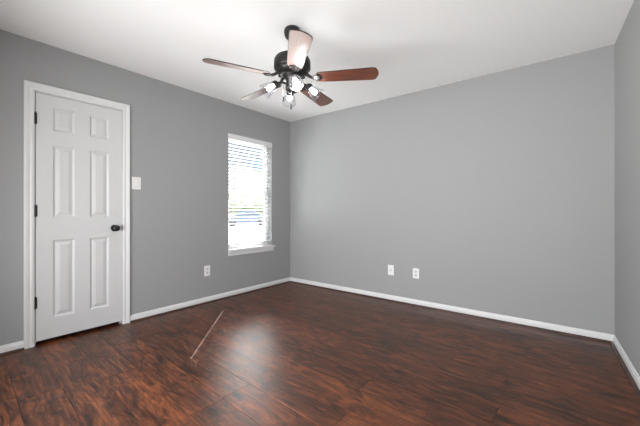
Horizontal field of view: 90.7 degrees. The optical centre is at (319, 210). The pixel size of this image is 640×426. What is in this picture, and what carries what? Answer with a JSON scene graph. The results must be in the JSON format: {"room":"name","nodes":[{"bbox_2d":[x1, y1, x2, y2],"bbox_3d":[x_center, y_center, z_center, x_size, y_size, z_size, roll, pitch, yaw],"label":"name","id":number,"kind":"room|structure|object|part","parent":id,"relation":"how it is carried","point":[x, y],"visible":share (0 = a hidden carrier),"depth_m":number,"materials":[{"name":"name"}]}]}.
{"room":"empty bedroom","nodes":[
{"label":"empty bedroom","id":0,"kind":"room"},
{"bbox_2d":[36,322,117,342],"bbox_3d":[-2.169,0.070,2.844,0.048,2.084,0.658,0,0,38],"label":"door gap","id":1,"kind":"structure","parent":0,"point":[115,322],"depth_m":2.80,"materials":[{"name":"black"}]},
{"bbox_2d":[0,29,289,345],"bbox_3d":[-1.638,-0.162,3.456,0.130,2.648,3.910,0,0,38],"label":"wall","id":2,"kind":"structure","parent":0,"point":[179,140],"depth_m":3.34,"materials":[{"name":"grey paint"}]},
{"bbox_2d":[0,340,23,355],"bbox_3d":[-2.542,1.048,2.174,0.034,0.068,0.746,0,0,38],"label":"baseboard","id":3,"kind":"structure","parent":2,"relation":"attached to","point":[10,348],"depth_m":2.41,"materials":[{"name":"white paint"}]},
{"bbox_3d":[-2.536,1.074,2.170,0.020,0.016,0.746,0,0,38],"label":"shoe moulding","id":4,"kind":"part","parent":3,"relation":"part of","materials":[{"name":"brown wood"}]},
{"bbox_2d":[24,80,129,349],"bbox_3d":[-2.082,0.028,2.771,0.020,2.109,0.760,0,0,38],"label":"trim","id":5,"kind":"structure","parent":2,"relation":"attached to","point":[29,86],"depth_m":2.51,"materials":[{"name":"white paint"}]},
{"bbox_2d":[34,92,121,341],"bbox_3d":[-2.077,0.047,2.767,0.104,2.006,0.636,0,0,38],"label":"door","id":6,"kind":"structure","parent":2,"relation":"in","point":[78,205],"depth_m":2.75,"materials":[{"name":"white paint"}]},
{"bbox_3d":[-2.173,-0.761,2.682,0.010,0.194,0.148,0,0,38],"label":"panel","id":7,"kind":"part","parent":6,"relation":"part of","materials":[{"name":"white paint"}]},
{"bbox_3d":[-2.173,-0.244,2.682,0.010,0.597,0.148,0,0,38],"label":"panel","id":8,"kind":"part","parent":6,"relation":"part of","materials":[{"name":"white paint"}]},
{"bbox_3d":[-2.173,0.562,2.682,0.010,0.642,0.148,0,0,38],"label":"panel","id":9,"kind":"part","parent":6,"relation":"part of","materials":[{"name":"white paint"}]},
{"bbox_3d":[-2.014,-0.761,2.885,0.010,0.194,0.149,0,0,38],"label":"panel","id":10,"kind":"part","parent":6,"relation":"part of","materials":[{"name":"white paint"}]},
{"bbox_3d":[-2.014,-0.244,2.885,0.010,0.597,0.149,0,0,38],"label":"panel","id":11,"kind":"part","parent":6,"relation":"part of","materials":[{"name":"white paint"}]},
{"bbox_3d":[-2.014,0.562,2.885,0.010,0.642,0.149,0,0,38],"label":"panel","id":12,"kind":"part","parent":6,"relation":"part of","materials":[{"name":"white paint"}]},
{"bbox_3d":[-1.908,0.160,2.954,0.070,0.064,0.064,0,0,38],"label":"knob","id":13,"kind":"part","parent":6,"relation":"part of","materials":[{"name":"black metal"}]},
{"bbox_2d":[132,177,140,189],"bbox_3d":[-1.811,-0.274,3.120,0.013,0.122,0.084,0,0,38],"label":"light switch","id":14,"kind":"object","parent":2,"relation":"attached to","point":[136,181],"visible":1,"depth_m":3.12,"materials":[{"name":"white plastic"}]},
{"bbox_2d":[204,265,209,276],"bbox_3d":[-1.332,0.707,3.732,0.008,0.122,0.076,0,0,38],"label":"wall outlet","id":15,"kind":"object","parent":2,"relation":"attached to","point":[206,268],"visible":1,"depth_m":3.73,"materials":[{"name":"white plastic"}]},
{"bbox_2d":[130,277,290,322],"bbox_3d":[-1.143,1.048,3.952,0.034,0.068,2.258,0,0,38],"label":"baseboard","id":16,"kind":"structure","parent":2,"relation":"attached to","point":[177,307],"depth_m":3.66,"materials":[{"name":"white paint"}]},
{"bbox_2d":[228,139,274,255],"bbox_3d":[-0.950,-0.203,4.298,0.159,1.545,0.785,0,0,38],"label":"window","id":17,"kind":"structure","parent":2,"relation":"in","point":[234,250],"depth_m":4.38,"materials":[{"name":"white plastic"}]},
{"bbox_3d":[-1.011,-0.589,4.328,0.020,0.705,0.663,0,0,38],"label":"sash","id":18,"kind":"part","parent":17,"relation":"part of","materials":[{"name":"white plastic"}]},
{"bbox_3d":[-0.993,0.086,4.315,0.020,0.715,0.663,0,0,38],"label":"sash","id":19,"kind":"part","parent":17,"relation":"part of","materials":[{"name":"white glass"}]},
{"bbox_2d":[228,133,271,245],"bbox_3d":[-0.947,-0.270,4.277,0.080,1.416,0.743,0,0,38],"label":"window blind","id":20,"kind":"object","parent":17,"relation":"attached to","point":[234,137],"visible":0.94,"depth_m":4.26,"materials":[{"name":"white plastic"}]},
{"bbox_3d":[-0.951,0.429,4.281,0.050,0.018,0.721,0,0,38],"label":"rail","id":21,"kind":"part","parent":20,"relation":"part of","materials":[{"name":"white plastic"}]},
{"bbox_3d":[-0.940,0.529,4.291,0.134,0.080,0.785,0,0,38],"label":"sill","id":22,"kind":"part","parent":17,"relation":"part of","materials":[{"name":"white paint"}]},
{"bbox_2d":[0,0,633,121],"bbox_3d":[-0.104,-1.426,2.166,3.876,0.120,3.780,0,0,38],"label":"ceiling","id":23,"kind":"structure","parent":0,"point":[413,45],"depth_m":2.47,"materials":[{"name":"white paint"}]},
{"bbox_2d":[202,25,378,108],"bbox_3d":[-0.226,-1.059,2.405,1.198,0.614,1.214,0,0,38],"label":"ceiling fan","id":24,"kind":"object","parent":23,"relation":"hanging from","point":[293,64],"visible":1,"depth_m":2.30,"materials":[{"name":"brown wood"}]},
{"bbox_3d":[-0.572,-0.993,2.178,0.453,0.007,0.138,0,13,-28],"label":"blade","id":25,"kind":"part","parent":24,"relation":"part of","materials":[{"name":"brown wood"}]},
{"bbox_3d":[-0.503,-0.993,2.657,0.453,0.006,0.138,0,13,44],"label":"blade","id":26,"kind":"part","parent":24,"relation":"part of","materials":[{"name":"brown wood"}]},
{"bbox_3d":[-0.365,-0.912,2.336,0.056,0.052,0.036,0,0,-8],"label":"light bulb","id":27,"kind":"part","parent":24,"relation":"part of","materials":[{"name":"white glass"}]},
{"bbox_2d":[271,80,278,88],"bbox_3d":[-0.337,-0.936,2.344,0.062,0.062,0.061,0,0,38],"label":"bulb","id":28,"kind":"object","parent":24,"relation":"attached to","point":[275,84],"depth_m":2.33,"materials":[{"name":"white glass"}]},
{"bbox_2d":[290,75,298,83],"bbox_3d":[-0.181,-0.936,2.241,0.061,0.062,0.062,0,0,38],"label":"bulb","id":29,"kind":"object","parent":24,"relation":"attached to","point":[294,79],"depth_m":2.22,"materials":[{"name":"glass"}]},
{"bbox_3d":[-0.138,-0.993,1.964,0.138,0.006,0.453,13,-2,-10],"label":"blade","id":30,"kind":"part","parent":24,"relation":"part of","materials":[{"name":"brown wood"}]},
{"bbox_2d":[305,83,312,91],"bbox_3d":[-0.079,-0.936,2.397,0.062,0.062,0.061,0,0,38],"label":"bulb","id":31,"kind":"object","parent":24,"relation":"attached to","point":[309,86],"depth_m":2.38,"materials":[{"name":"white glass"}]},
{"bbox_3d":[-0.026,-0.993,2.739,0.138,0.006,0.453,-14,-6,25],"label":"blade","id":32,"kind":"part","parent":24,"relation":"part of","materials":[{"name":"brown wood"}]},
{"bbox_3d":[0.199,-0.993,2.311,0.453,0.006,0.138,0,-13,8],"label":"blade","id":33,"kind":"part","parent":24,"relation":"part of","materials":[{"name":"brown wood"}]},
{"bbox_2d":[0,282,639,425],"bbox_3d":[-0.143,1.123,2.197,3.976,0.082,3.780,0,0,38],"label":"floor","id":34,"kind":"structure","parent":0,"point":[287,354],"depth_m":2.12,"materials":[{"name":"brown wood"}]},
{"bbox_2d":[290,44,614,334],"bbox_3d":[1.018,-0.162,3.771,3.655,2.648,0.130,0,0,38],"label":"wall","id":35,"kind":"structure","parent":0,"point":[499,187],"depth_m":3.24,"materials":[{"name":"grey paint"}]},
{"bbox_2d":[388,265,393,274],"bbox_3d":[0.852,0.712,3.809,0.076,0.122,0.014,0,0,38],"label":"cable jack","id":36,"kind":"object","parent":35,"relation":"attached to","point":[390,267],"visible":1,"depth_m":3.80,"materials":[{"name":"white plastic"}]},
{"bbox_2d":[413,268,418,278],"bbox_3d":[1.099,0.715,3.620,0.074,0.116,0.008,0,0,38],"label":"wall outlet","id":37,"kind":"object","parent":35,"relation":"attached to","point":[415,270],"visible":1,"depth_m":3.61,"materials":[{"name":"white plastic"}]},
{"bbox_2d":[290,277,613,342],"bbox_3d":[0.973,1.048,3.702,3.640,0.068,0.034,0,0,38],"label":"baseboard","id":38,"kind":"structure","parent":35,"relation":"attached to","point":[565,330],"depth_m":3.22,"materials":[{"name":"white paint"}]},
{"bbox_2d":[615,0,639,375],"bbox_3d":[1.386,-0.162,0.999,0.130,2.648,3.786,0,0,35],"label":"wall","id":39,"kind":"structure","parent":0,"point":[627,44],"depth_m":2.21,"materials":[{"name":"grey paint"}]},
{"bbox_2d":[610,335,639,399],"bbox_3d":[1.320,1.048,1.048,0.034,0.068,3.752,0,0,35],"label":"baseboard","id":40,"kind":"structure","parent":39,"relation":"attached to","point":[633,376],"depth_m":2.14,"materials":[{"name":"white paint"}]},
{"label":"outside","id":41,"kind":"structure","parent":0,"visible":0},
{"bbox_2d":[229,215,261,242],"bbox_3d":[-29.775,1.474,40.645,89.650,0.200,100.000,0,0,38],"label":"ground","id":42,"kind":"structure","parent":41,"point":[257,230],"depth_m":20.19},
{"bbox_2d":[229,200,240,212],"bbox_3d":[-15.893,-0.346,54.081,4.745,3.460,4.900,0,0,-10],"label":"tree","id":43,"kind":"object","parent":42,"relation":"on","point":[230,201],"visible":0.23,"depth_m":53.12,"materials":[{"name":"green plant"}]},
{"bbox_2d":[229,211,261,225],"bbox_3d":[-6.906,0.679,30.006,4.136,1.409,1.760,0,0,-13],"label":"parked car","id":44,"kind":"object","parent":42,"relation":"on","point":[230,218],"visible":0.48,"depth_m":29.15,"materials":[{"name":"blue paint"}]},
{"bbox_2d":[237,199,258,211],"bbox_3d":[-14.182,-0.415,60.039,5.017,3.597,4.906,0,0,19],"label":"tree","id":45,"kind":"object","parent":42,"relation":"on","point":[241,208],"visible":0.39,"depth_m":58.35,"materials":[{"name":"green plant"}]},
{"bbox_2d":[256,201,263,212],"bbox_3d":[-12.902,-0.649,71.998,5.411,4.065,5.530,0,0,38],"label":"tree","id":46,"kind":"object","parent":42,"relation":"on","point":[256,201],"visible":0.12,"depth_m":70.17,"materials":[{"name":"green plant"}]},
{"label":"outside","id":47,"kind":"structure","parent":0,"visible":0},
{"bbox_3d":[-3.036,1.368,6.878,5.840,0.011,16.000,0,0,38],"label":"path","id":48,"kind":"object","parent":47,"visible":0},
{"bbox_2d":[261,215,263,239],"bbox_3d":[-1.744,0.749,10.500,0.400,1.250,0.400,0,0,-13],"label":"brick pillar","id":49,"kind":"structure","parent":48,"relation":"on","point":[261,215],"depth_m":10.32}
]}

